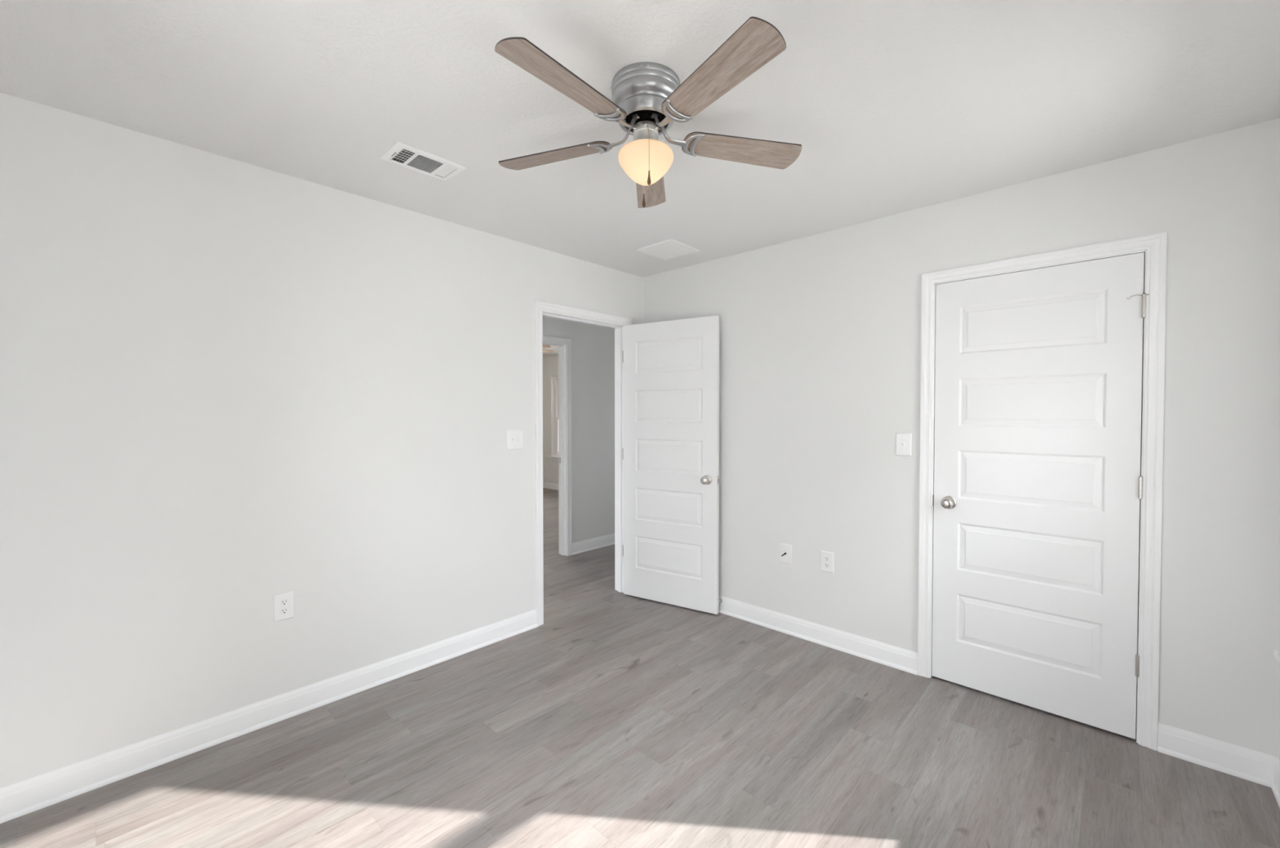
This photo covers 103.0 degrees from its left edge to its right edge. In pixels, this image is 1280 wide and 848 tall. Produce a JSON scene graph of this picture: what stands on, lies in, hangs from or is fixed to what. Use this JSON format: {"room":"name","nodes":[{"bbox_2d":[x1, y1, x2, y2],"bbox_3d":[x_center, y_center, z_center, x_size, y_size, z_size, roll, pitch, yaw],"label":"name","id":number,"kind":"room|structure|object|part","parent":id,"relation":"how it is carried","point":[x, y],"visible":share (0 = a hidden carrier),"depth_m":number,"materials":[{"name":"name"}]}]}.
{"room":"empty bedroom","nodes":[
{"label":"empty bedroom","id":0,"kind":"room"},
{"bbox_2d":[0,92,643,787],"bbox_3d":[-0.168,0.075,3.919,0.115,2.455,6.440,1,1,43],"label":"wall","id":1,"kind":"structure","parent":0,"point":[228,386],"depth_m":2.15,"materials":[{"name":"paint"}]},
{"bbox_2d":[0,608,537,823],"bbox_3d":[-1.143,1.268,2.799,0.022,0.111,3.440,1,1,43],"label":"baseboard","id":2,"kind":"structure","parent":1,"relation":"attached to","point":[20,798],"depth_m":2.15,"materials":[{"name":"white paint"}]},
{"bbox_2d":[273,591,294,622],"bbox_3d":[-1.609,0.826,2.304,0.009,0.122,0.079,1,1,43],"label":"power outlet","id":3,"kind":"object","parent":1,"relation":"attached to","point":[283,603],"visible":1,"depth_m":2.30,"materials":[{"name":"white plastic"}]},
{"bbox_2d":[280,608,288,614],"bbox_3d":[-1.607,0.845,2.302,0.003,0.028,0.029,1,1,43],"label":"socket","id":4,"kind":"object","parent":3,"relation":"attached to","point":[283,611],"depth_m":2.30,"materials":[{"name":"grey plastic"}]},
{"bbox_2d":[280,599,288,605],"bbox_3d":[-1.607,0.806,2.301,0.003,0.028,0.029,1,1,43],"label":"socket","id":5,"kind":"object","parent":3,"relation":"attached to","point":[283,602],"depth_m":2.30,"materials":[{"name":"white plastic"}]},
{"bbox_2d":[506,430,524,449],"bbox_3d":[-0.773,0.098,3.176,0.017,0.119,0.122,1,1,43],"label":"light switch","id":6,"kind":"object","parent":1,"relation":"attached to","point":[515,438],"visible":1,"depth_m":3.18,"materials":[{"name":"white plastic"}]},
{"bbox_2d":[534,300,632,626],"bbox_3d":[-0.415,0.253,3.658,0.149,2.108,0.891,1,1,43],"label":"trim","id":7,"kind":"structure","parent":1,"relation":"attached to","point":[542,308],"depth_m":3.60,"materials":[{"name":"white paint"}]},
{"bbox_2d":[623,315,719,614],"bbox_3d":[0.203,0.279,3.662,0.784,2.032,0.145,1,1,32],"label":"door","id":8,"kind":"structure","parent":1,"relation":"in","point":[671,368],"depth_m":3.64,"materials":[{"name":"white paint"}]},
{"bbox_3d":[0.441,0.383,3.462,0.054,0.054,0.053,1,1,32],"label":"knob","id":9,"kind":"part","parent":8,"relation":"part of","materials":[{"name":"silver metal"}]},
{"bbox_2d":[542,355,558,484],"bbox_3d":[-0.584,-0.009,8.522,4.480,2.455,0.150,1,1,43],"label":"wall","id":10,"kind":"structure","parent":0,"point":[550,364],"depth_m":9.45,"materials":[{"name":"paint"}]},
{"bbox_2d":[542,481,558,490],"bbox_3d":[-0.588,1.165,8.430,4.330,0.111,0.022,1,1,43],"label":"baseboard","id":11,"kind":"structure","parent":10,"relation":"attached to","point":[545,485],"depth_m":9.43,"materials":[{"name":"white paint"}]},
{"bbox_2d":[546,376,558,461],"bbox_3d":[-1.272,-0.099,9.132,1.080,1.547,0.200,1,1,43],"label":"window","id":12,"kind":"structure","parent":10,"relation":"in","point":[555,457],"depth_m":9.43,"materials":[{"name":"white plastic"}]},
{"bbox_3d":[-1.242,0.219,9.170,0.809,0.684,0.030,1,1,43],"label":"sash","id":13,"kind":"part","parent":12,"relation":"part of","materials":[{"name":"white plastic"}]},
{"bbox_3d":[-1.219,-0.452,9.182,0.809,0.757,0.030,1,1,43],"label":"sash","id":14,"kind":"part","parent":12,"relation":"part of","materials":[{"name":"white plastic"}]},
{"bbox_2d":[542,315,614,542],"bbox_3d":[-1.034,0.061,4.683,0.115,2.455,6.370,1,1,43],"label":"wall","id":15,"kind":"structure","parent":0,"point":[593,346],"depth_m":5.17,"materials":[{"name":"paint"}]},
{"bbox_2d":[542,335,572,555],"bbox_3d":[-1.023,0.234,4.698,0.149,2.108,0.891,1,1,43],"label":"trim","id":16,"kind":"structure","parent":15,"relation":"attached to","point":[565,481],"depth_m":4.96,"materials":[{"name":"white paint"}]},
{"bbox_2d":[572,533,614,555],"bbox_3d":[-1.302,1.240,4.318,0.022,0.111,5.440,1,1,43],"label":"baseboard","id":17,"kind":"structure","parent":15,"relation":"attached to","point":[593,544],"depth_m":5.20,"materials":[{"name":"white paint"}]},
{"bbox_2d":[0,0,1279,356],"bbox_3d":[-1.055,-1.225,4.624,9.094,0.120,6.590,1,1,43],"label":"ceiling","id":18,"kind":"structure","parent":0,"point":[893,107],"depth_m":1.70,"materials":[{"name":"paint"}]},
{"bbox_2d":[379,141,467,181],"bbox_3d":[-0.925,-1.110,2.185,0.194,0.020,0.294,1,1,43],"label":"ceiling vent","id":19,"kind":"object","parent":18,"relation":"in","point":[402,154],"visible":1,"depth_m":2.17,"materials":[{"name":"white metal"}]},
{"bbox_2d":[542,344,554,353],"bbox_3d":[-1.656,-1.026,7.061,1.067,0.367,1.053,1,1,43],"label":"ceiling fan","id":20,"kind":"object","parent":18,"relation":"hanging from","point":[544,345],"visible":0.02,"depth_m":7.30,"materials":[{"name":"silver metal"}]},
{"bbox_3d":[-1.392,-1.040,6.871,0.429,0.005,0.123,1,-11,31],"label":"blade","id":21,"kind":"part","parent":20,"relation":"part of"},
{"bbox_3d":[-1.427,-1.047,7.274,0.429,0.005,0.123,-1,-11,-41],"label":"blade","id":22,"kind":"part","parent":20,"relation":"part of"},
{"bbox_2d":[494,16,801,208],"bbox_3d":[0.002,-0.926,1.643,1.070,0.367,1.045,1,1,43],"label":"ceiling fan","id":23,"kind":"object","parent":18,"relation":"hanging from","point":[647,97],"visible":1,"depth_m":1.58,"materials":[{"name":"brown wood"}]},
{"bbox_3d":[-0.300,-0.947,1.800,0.429,0.005,0.123,0,13,21],"label":"blade","id":24,"kind":"part","parent":23,"relation":"part of","materials":[{"name":"brown wood"}]},
{"bbox_3d":[-0.199,-0.940,1.409,0.123,0.005,0.429,16,11,38],"label":"blade","id":25,"kind":"part","parent":23,"relation":"part of","materials":[{"name":"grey wood"}]},
{"bbox_3d":[0.019,-0.988,1.673,0.140,0.027,0.140,1,1,43],"label":"motor","id":26,"kind":"part","parent":23,"relation":"part of","materials":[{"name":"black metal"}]},
{"bbox_3d":[0.019,-0.847,1.676,0.182,0.116,0.182,1,1,43],"label":"lamp shade","id":27,"kind":"part","parent":23,"relation":"part of","materials":[{"name":"beige glass"}]},
{"bbox_3d":[0.026,-0.871,1.606,0.002,0.170,0.056,0,1,-5],"label":"pull chain","id":28,"kind":"part","parent":23,"relation":"part of","materials":[{"name":"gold metal"}]},
{"bbox_3d":[0.040,-0.951,2.017,0.123,0.005,0.429,-12,0,4],"label":"blade","id":29,"kind":"part","parent":23,"relation":"part of","materials":[{"name":"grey wood"}]},
{"bbox_3d":[0.204,-0.939,1.385,0.123,0.005,0.429,14,-6,-32],"label":"blade","id":30,"kind":"part","parent":23,"relation":"part of","materials":[{"name":"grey wood"}]},
{"bbox_3d":[0.352,-0.946,1.760,0.429,0.005,0.123,0,-11,-15],"label":"blade","id":31,"kind":"part","parent":23,"relation":"part of","materials":[{"name":"brown wood"}]},
{"bbox_2d":[635,238,699,260],"bbox_3d":[0.183,-1.138,3.339,0.298,0.007,0.303,1,1,43],"label":"ceiling vent","id":32,"kind":"object","parent":18,"relation":"in","point":[668,249],"visible":1,"depth_m":3.33,"materials":[{"name":"white metal"}]},
{"bbox_2d":[0,488,1279,847],"bbox_3d":[-1.017,1.300,4.619,9.144,0.020,8.153,1,1,43],"label":"floor","id":33,"kind":"structure","parent":0,"point":[618,720],"depth_m":1.98,"materials":[{"name":"plastic"}]},
{"bbox_2d":[643,118,1279,757],"bbox_3d":[1.229,0.092,2.990,3.194,2.455,0.115,1,1,43],"label":"wall","id":34,"kind":"structure","parent":0,"point":[820,334],"depth_m":2.50,"materials":[{"name":"paint"}]},
{"bbox_2d":[779,542,791,564],"bbox_3d":[0.906,0.818,3.199,0.081,0.122,0.041,1,1,43],"label":"outlet","id":35,"kind":"object","parent":34,"relation":"attached to","point":[785,550],"visible":1,"depth_m":3.21,"materials":[{"name":"white plastic"}]},
{"bbox_2d":[820,550,834,573],"bbox_3d":[1.112,0.820,3.028,0.080,0.122,0.009,1,1,43],"label":"power outlet","id":36,"kind":"object","parent":34,"relation":"attached to","point":[827,558],"visible":1,"depth_m":3.02,"materials":[{"name":"white plastic"}]},
{"bbox_2d":[824,563,829,568],"bbox_3d":[1.110,0.840,3.026,0.029,0.028,0.003,1,1,43],"label":"socket","id":37,"kind":"object","parent":36,"relation":"attached to","point":[826,565],"depth_m":3.02,"materials":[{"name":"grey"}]},
{"bbox_2d":[824,556,829,561],"bbox_3d":[1.110,0.801,3.026,0.029,0.028,0.003,1,1,43],"label":"socket","id":38,"kind":"object","parent":36,"relation":"attached to","point":[826,558],"depth_m":3.02,"materials":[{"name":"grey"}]},
{"bbox_2d":[895,432,911,456],"bbox_3d":[1.410,0.109,2.731,0.079,0.121,0.017,1,1,43],"label":"light switch","id":39,"kind":"object","parent":34,"relation":"attached to","point":[903,441],"visible":1,"depth_m":2.73,"materials":[{"name":"white plastic"}]},
{"bbox_2d":[718,595,1278,787],"bbox_3d":[1.183,1.265,2.962,3.194,0.111,0.022,1,1,43],"label":"baseboard","id":40,"kind":"structure","parent":34,"relation":"attached to","point":[1247,764],"depth_m":2.72,"materials":[{"name":"white paint"}]},
{"bbox_2d":[932,252,1148,739],"bbox_3d":[1.796,0.303,2.364,0.778,2.032,0.101,1,1,43],"label":"door","id":41,"kind":"structure","parent":34,"relation":"in","point":[1038,481],"depth_m":2.34,"materials":[{"name":"white paint"}]},
{"bbox_3d":[1.548,0.400,2.566,0.054,0.054,0.053,1,1,43],"label":"knob","id":42,"kind":"part","parent":41,"relation":"part of","materials":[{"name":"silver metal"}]},
{"bbox_2d":[917,231,1167,751],"bbox_3d":[1.834,0.276,2.415,0.891,2.108,0.132,1,1,43],"label":"trim","id":43,"kind":"structure","parent":34,"relation":"attached to","point":[1154,246],"depth_m":2.11,"materials":[{"name":"white paint"}]},
{"bbox_3d":[1.525,0.396,2.653,0.007,0.056,0.040,1,1,43],"label":"strike plate","id":44,"kind":"part","parent":43,"relation":"part of","materials":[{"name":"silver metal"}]},
{"bbox_3d":[1.542,0.131,0.878,0.150,2.455,4.340,1,1,43],"label":"wall","id":45,"kind":"structure","parent":0,"visible":0},
{"bbox_2d":[1271,757,1279,808],"bbox_3d":[1.171,1.308,0.630,0.022,0.111,3.440,1,1,43],"label":"baseboard","id":46,"kind":"structure","parent":45,"relation":"attached to","point":[1275,787],"depth_m":1.85,"materials":[{"name":"white paint"}]},
{"bbox_2d":[1273,650,1279,664],"bbox_3d":[1.879,0.067,1.274,0.200,1.591,1.080,1,1,43],"label":"window","id":47,"kind":"structure","parent":45,"relation":"in","point":[1276,653],"depth_m":1.72,"materials":[{"name":"white plastic"}]}
]}

